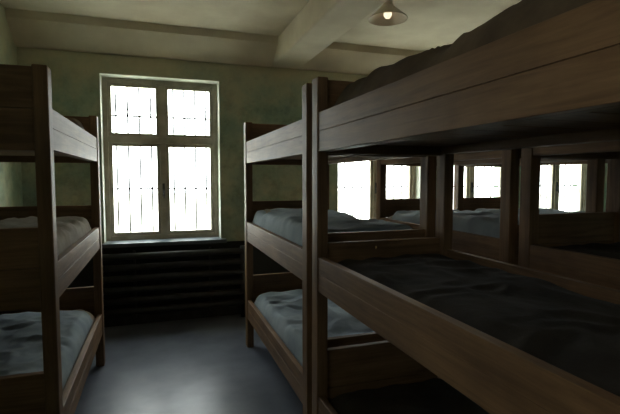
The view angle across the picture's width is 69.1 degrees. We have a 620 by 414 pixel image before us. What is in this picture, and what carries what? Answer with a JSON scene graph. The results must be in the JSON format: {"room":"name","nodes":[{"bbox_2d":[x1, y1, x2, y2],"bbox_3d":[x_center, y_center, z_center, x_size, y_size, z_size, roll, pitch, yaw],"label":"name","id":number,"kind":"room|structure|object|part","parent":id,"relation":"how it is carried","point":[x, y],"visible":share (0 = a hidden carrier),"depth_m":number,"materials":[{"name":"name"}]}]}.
{"room":"dormitory","nodes":[
{"label":"dormitory","id":0,"kind":"room"},
{"bbox_2d":[0,3,22,206],"bbox_3d":[-1.830,-0.042,1.044,0.300,3.050,6.950,-1,4,-19],"label":"wall","id":1,"kind":"structure","parent":0,"point":[11,191],"depth_m":4.02,"materials":[{"name":"paint"}]},
{"bbox_2d":[74,314,302,413],"bbox_3d":[2.105,1.455,2.694,8.750,0.150,7.370,-1,4,-19],"label":"floor","id":2,"kind":"structure","parent":0,"point":[206,365],"depth_m":3.56,"materials":[{"name":"concrete"}]},
{"bbox_2d":[0,64,104,413],"bbox_3d":[-1.804,0.351,2.760,0.772,2.048,1.794,-1,4,-19],"label":"bunk bed","id":3,"kind":"object","parent":2,"relation":"on","point":[52,333],"visible":1,"depth_m":2.10,"materials":[{"name":"brown wood"}]},
{"bbox_2d":[0,216,90,254],"bbox_3d":[-1.821,0.172,2.800,0.670,0.140,1.300,-1,4,-19],"label":"blanket","id":4,"kind":"object","parent":3,"relation":"on","point":[70,229],"depth_m":2.99,"materials":[{"name":"fabric"}]},
{"bbox_2d":[0,310,92,389],"bbox_3d":[-1.773,0.869,2.703,0.670,0.152,1.400,-1,4,-19],"label":"blanket","id":5,"kind":"object","parent":3,"relation":"on","point":[21,345],"depth_m":2.80,"materials":[{"name":"grey fabric"}]},
{"bbox_3d":[-1.804,-0.501,2.705,0.680,0.266,1.680,-1,4,-19],"label":"mattress","id":6,"kind":"part","parent":3,"relation":"part of","materials":[{"name":"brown fabric"}]},
{"bbox_3d":[-1.804,0.934,2.797,0.680,0.210,1.680,-1,4,-19],"label":"mattress","id":7,"kind":"part","parent":3,"relation":"part of","materials":[{"name":"fabric"}]},
{"bbox_2d":[102,245,244,317],"bbox_3d":[-1.457,0.842,4.816,1.540,0.800,0.124,-1,4,-19],"label":"radiator","id":8,"kind":"object","parent":2,"relation":"on","point":[133,256],"visible":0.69,"depth_m":4.76,"materials":[{"name":"metal"}]},
{"bbox_2d":[244,83,436,413],"bbox_3d":[0.071,0.309,3.398,0.802,2.048,1.822,-1,4,-19],"label":"bunk bed","id":9,"kind":"object","parent":2,"relation":"on","point":[278,306],"visible":0.6,"depth_m":3.00,"materials":[{"name":"brown wood"}]},
{"bbox_2d":[254,289,374,366],"bbox_3d":[0.079,0.843,3.407,0.700,0.143,1.530,-1,4,-19],"label":"blanket","id":10,"kind":"object","parent":9,"relation":"on","point":[282,311],"depth_m":3.27,"materials":[{"name":"grey fabric"}]},
{"bbox_2d":[253,208,411,245],"bbox_3d":[0.074,0.116,3.375,0.700,0.148,1.600,-1,4,-19],"label":"blanket","id":11,"kind":"object","parent":9,"relation":"on","point":[286,223],"depth_m":3.02,"materials":[{"name":"grey fabric"}]},
{"bbox_2d":[312,0,619,413],"bbox_3d":[0.679,0.425,1.601,0.805,2.048,1.823,-1,4,-19],"label":"bunk bed","id":12,"kind":"object","parent":2,"relation":"on","point":[464,333],"visible":1,"depth_m":1.42,"materials":[{"name":"brown wood"}]},
{"bbox_3d":[0.678,1.036,1.640,0.710,0.156,1.710,-1,4,-19],"label":"mattress","id":13,"kind":"part","parent":12,"relation":"part of","materials":[{"name":"fabric"}]},
{"bbox_3d":[0.678,-0.433,1.545,0.710,0.279,1.710,-1,4,-19],"label":"mattress","id":14,"kind":"part","parent":12,"relation":"part of","materials":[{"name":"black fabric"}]},
{"bbox_3d":[0.678,0.346,1.595,0.710,0.117,1.710,-1,4,-19],"label":"mattress","id":15,"kind":"part","parent":12,"relation":"part of","materials":[{"name":"fabric"}]},
{"bbox_2d":[376,149,604,264],"bbox_3d":[1.336,0.282,3.823,0.803,2.048,1.824,-1,4,-19],"label":"bunk bed","id":16,"kind":"object","parent":2,"relation":"on","point":[481,233],"visible":0.22,"depth_m":3.10,"materials":[{"name":"brown wood"}]},
{"bbox_2d":[392,209,519,237],"bbox_3d":[1.355,0.112,3.755,0.700,0.136,1.500,-1,4,-19],"label":"blanket","id":17,"kind":"object","parent":16,"relation":"on","point":[483,223],"depth_m":3.40,"materials":[{"name":"grey fabric"}]},
{"bbox_2d":[453,159,609,215],"bbox_3d":[2.207,0.263,4.116,0.804,2.048,1.824,-1,4,-19],"label":"bunk bed","id":18,"kind":"object","parent":2,"relation":"on","point":[492,204],"visible":0.05,"depth_m":4.76,"materials":[{"name":"brown wood"}]},
{"bbox_2d":[475,208,584,215],"bbox_3d":[2.226,0.096,4.049,0.700,0.131,1.500,-1,4,-19],"label":"blanket","id":19,"kind":"object","parent":18,"relation":"on","point":[541,210],"depth_m":4.32,"materials":[{"name":"grey fabric"}]},
{"bbox_2d":[518,141,619,289],"bbox_3d":[1.944,0.398,2.026,0.804,2.048,1.824,-1,4,-19],"label":"bunk bed","id":20,"kind":"object","parent":2,"relation":"on","point":[585,247],"visible":0.38,"depth_m":2.67,"materials":[{"name":"brown wood"}]},
{"bbox_3d":[1.943,0.316,2.021,0.710,0.122,1.710,-1,4,-19],"label":"mattress","id":21,"kind":"part","parent":20,"relation":"part of","materials":[{"name":"fabric"}]},
{"bbox_2d":[0,0,521,50],"bbox_3d":[2.105,-1.764,2.487,8.750,0.200,7.370,-1,4,-19],"label":"ceiling","id":22,"kind":"structure","parent":0,"point":[429,24],"depth_m":4.14,"materials":[{"name":"beige paint"}]},
{"bbox_2d":[368,0,407,25],"bbox_3d":[0.618,-1.613,3.574,0.316,0.240,0.316,-1,4,-19],"label":"pendant lamp","id":23,"kind":"object","parent":22,"relation":"hanging from","point":[387,14],"visible":0.98,"depth_m":3.62,"materials":[{"name":"beige metal"}]},
{"bbox_3d":[0.618,-1.546,3.579,0.066,0.095,0.066,-1,4,-19],"label":"bulb","id":24,"kind":"part","parent":23,"relation":"part of","materials":[{"name":"white glass"}]},
{"bbox_2d":[17,47,607,316],"bbox_3d":[0.994,-0.354,5.877,8.750,3.050,0.420,-1,4,-19],"label":"wall","id":25,"kind":"structure","parent":0,"point":[254,94],"depth_m":4.96,"materials":[{"name":"paint"}]},
{"bbox_2d":[5,8,277,66],"bbox_3d":[-1.569,-1.670,4.533,2.490,0.250,0.320,-1,4,-19],"label":"ceiling beam","id":26,"kind":"structure","parent":25,"relation":"attached to","point":[29,29],"depth_m":4.44,"materials":[{"name":"beige paint"}]},
{"bbox_2d":[99,73,220,242],"bbox_3d":[-1.586,-0.508,4.862,1.200,1.732,0.170,-1,4,-19],"label":"reveal","id":27,"kind":"object","parent":25,"relation":"attached to","point":[101,75],"visible":1,"depth_m":4.78,"materials":[{"name":"paint"}]},
{"bbox_2d":[102,77,218,240],"bbox_3d":[-1.624,-0.511,4.973,1.200,1.740,0.095,-1,4,-19],"label":"frame","id":28,"kind":"object","parent":25,"relation":"attached to","point":[162,140],"visible":0.78,"depth_m":4.92,"materials":[{"name":"paint"}]},
{"bbox_2d":[107,82,213,235],"bbox_3d":[-1.625,-0.511,4.975,1.090,1.630,0.050,-1,4,-19],"label":"casement","id":29,"kind":"object","parent":25,"relation":"attached to","point":[109,85],"visible":0.9,"depth_m":4.95,"materials":[{"name":"paint"}]},
{"bbox_2d":[112,87,209,231],"bbox_3d":[-1.668,-0.519,5.103,1.200,1.740,0.017,-1,4,-19],"label":"security bars","id":30,"kind":"object","parent":25,"relation":"attached to","point":[115,115],"visible":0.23,"depth_m":5.09,"materials":[{"name":"grey metal"}]},
{"bbox_2d":[162,183,164,197],"bbox_3d":[-1.602,-0.178,4.929,0.024,0.160,0.053,-1,4,-19],"label":"handle","id":31,"kind":"object","parent":25,"relation":"attached to","point":[163,184],"visible":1,"depth_m":4.91,"materials":[{"name":"paint"}]},
{"bbox_2d":[102,236,226,247],"bbox_3d":[-1.575,0.380,4.886,1.300,0.043,0.240,-1,4,-19],"label":"sill","id":32,"kind":"structure","parent":25,"relation":"attached to","point":[195,240],"depth_m":4.81,"materials":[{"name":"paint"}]},
{"bbox_2d":[104,305,240,326],"bbox_3d":[1.064,1.131,5.764,8.150,0.100,0.020,-1,4,-19],"label":"baseboard","id":33,"kind":"structure","parent":25,"relation":"attached to","point":[228,310],"depth_m":4.88,"materials":[{"name":"paint"}]},
{"bbox_2d":[272,0,386,68],"bbox_3d":[0.779,-1.506,1.991,0.330,0.250,6.650,-1,4,-19],"label":"beam","id":34,"kind":"structure","parent":25,"relation":"attached to","point":[319,23],"depth_m":3.89,"materials":[{"name":"beige paint"}]},
{"bbox_2d":[299,42,422,74],"bbox_3d":[1.216,-1.731,5.472,2.730,0.250,0.320,-1,4,-19],"label":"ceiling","id":35,"kind":"structure","parent":25,"relation":"attached to","point":[338,57],"depth_m":5.19,"materials":[{"name":"beige paint"}]},
{"bbox_2d":[338,162,407,218],"bbox_3d":[0.786,-0.573,5.930,1.200,1.740,0.017,-1,4,-19],"label":"security bars","id":36,"kind":"object","parent":25,"relation":"attached to","point":[393,186],"visible":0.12,"depth_m":5.90,"materials":[{"name":"grey metal"}]},
{"bbox_2d":[337,161,411,218],"bbox_3d":[0.829,-0.565,5.802,1.090,1.630,0.050,-1,4,-19],"label":"casement","id":37,"kind":"object","parent":25,"relation":"attached to","point":[370,162],"visible":0.02,"depth_m":5.80,"materials":[{"name":"paint"}]},
{"bbox_2d":[337,164,420,197],"bbox_3d":[0.868,-0.561,5.689,1.200,1.732,0.170,-1,4,-19],"label":"reveal","id":38,"kind":"object","parent":25,"relation":"attached to","point":[418,168],"visible":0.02,"depth_m":5.91,"materials":[{"name":"paint"}]},
{"bbox_2d":[372,160,415,218],"bbox_3d":[0.830,-0.564,5.800,1.200,1.740,0.095,-1,4,-19],"label":"frame","id":39,"kind":"object","parent":25,"relation":"attached to","point":[375,161],"visible":0.02,"depth_m":5.79,"materials":[{"name":"paint"}]},
{"bbox_2d":[469,167,473,196],"bbox_3d":[2.232,-0.595,6.272,1.200,1.740,0.095,-1,4,-19],"label":"frame","id":40,"kind":"object","parent":25,"relation":"attached to","point":[471,169],"visible":0.02,"depth_m":6.25,"materials":[{"name":"paint"}]},
{"bbox_2d":[453,167,497,196],"bbox_3d":[2.188,-0.603,6.402,1.200,1.740,0.017,-1,4,-19],"label":"security bars","id":41,"kind":"object","parent":25,"relation":"attached to","point":[477,186],"visible":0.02,"depth_m":6.53,"materials":[{"name":"grey metal"}]},
{"bbox_2d":[464,167,501,197],"bbox_3d":[2.232,-0.595,6.275,1.090,1.630,0.050,-1,4,-19],"label":"casement","id":42,"kind":"object","parent":25,"relation":"attached to","point":[466,192],"visible":0.03,"depth_m":6.28,"materials":[{"name":"paint"}]},
{"bbox_2d":[539,165,576,211],"bbox_3d":[3.638,-0.635,6.891,1.200,1.740,0.017,-1,4,-19],"label":"security bars","id":43,"kind":"object","parent":25,"relation":"attached to","point":[546,185],"visible":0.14,"depth_m":7.00,"materials":[{"name":"grey metal"}]},
{"bbox_2d":[556,182,559,192],"bbox_3d":[3.704,-0.293,6.717,0.024,0.160,0.053,-1,4,-19],"label":"handle","id":44,"kind":"object","parent":25,"relation":"attached to","point":[557,183],"visible":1,"depth_m":6.72,"materials":[{"name":"paint"}]},
{"bbox_2d":[549,164,583,210],"bbox_3d":[3.681,-0.627,6.763,1.090,1.630,0.050,-1,4,-19],"label":"casement","id":45,"kind":"object","parent":25,"relation":"attached to","point":[581,166],"visible":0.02,"depth_m":6.79,"materials":[{"name":"paint"}]},
{"bbox_2d":[553,164,586,210],"bbox_3d":[3.682,-0.626,6.761,1.200,1.740,0.095,-1,4,-19],"label":"frame","id":46,"kind":"object","parent":25,"relation":"attached to","point":[556,170],"visible":0.02,"depth_m":6.76,"materials":[{"name":"paint"}]},
{"label":"outside","id":47,"kind":"structure","parent":0,"visible":0},
{"bbox_2d":[114,190,571,231],"bbox_3d":[-2.431,1.030,15.109,85.000,0.100,90.000,-1,4,-19],"label":"ground","id":48,"kind":"structure","parent":47,"point":[179,197],"depth_m":29.79,"materials":[{"name":"white"}]}
]}

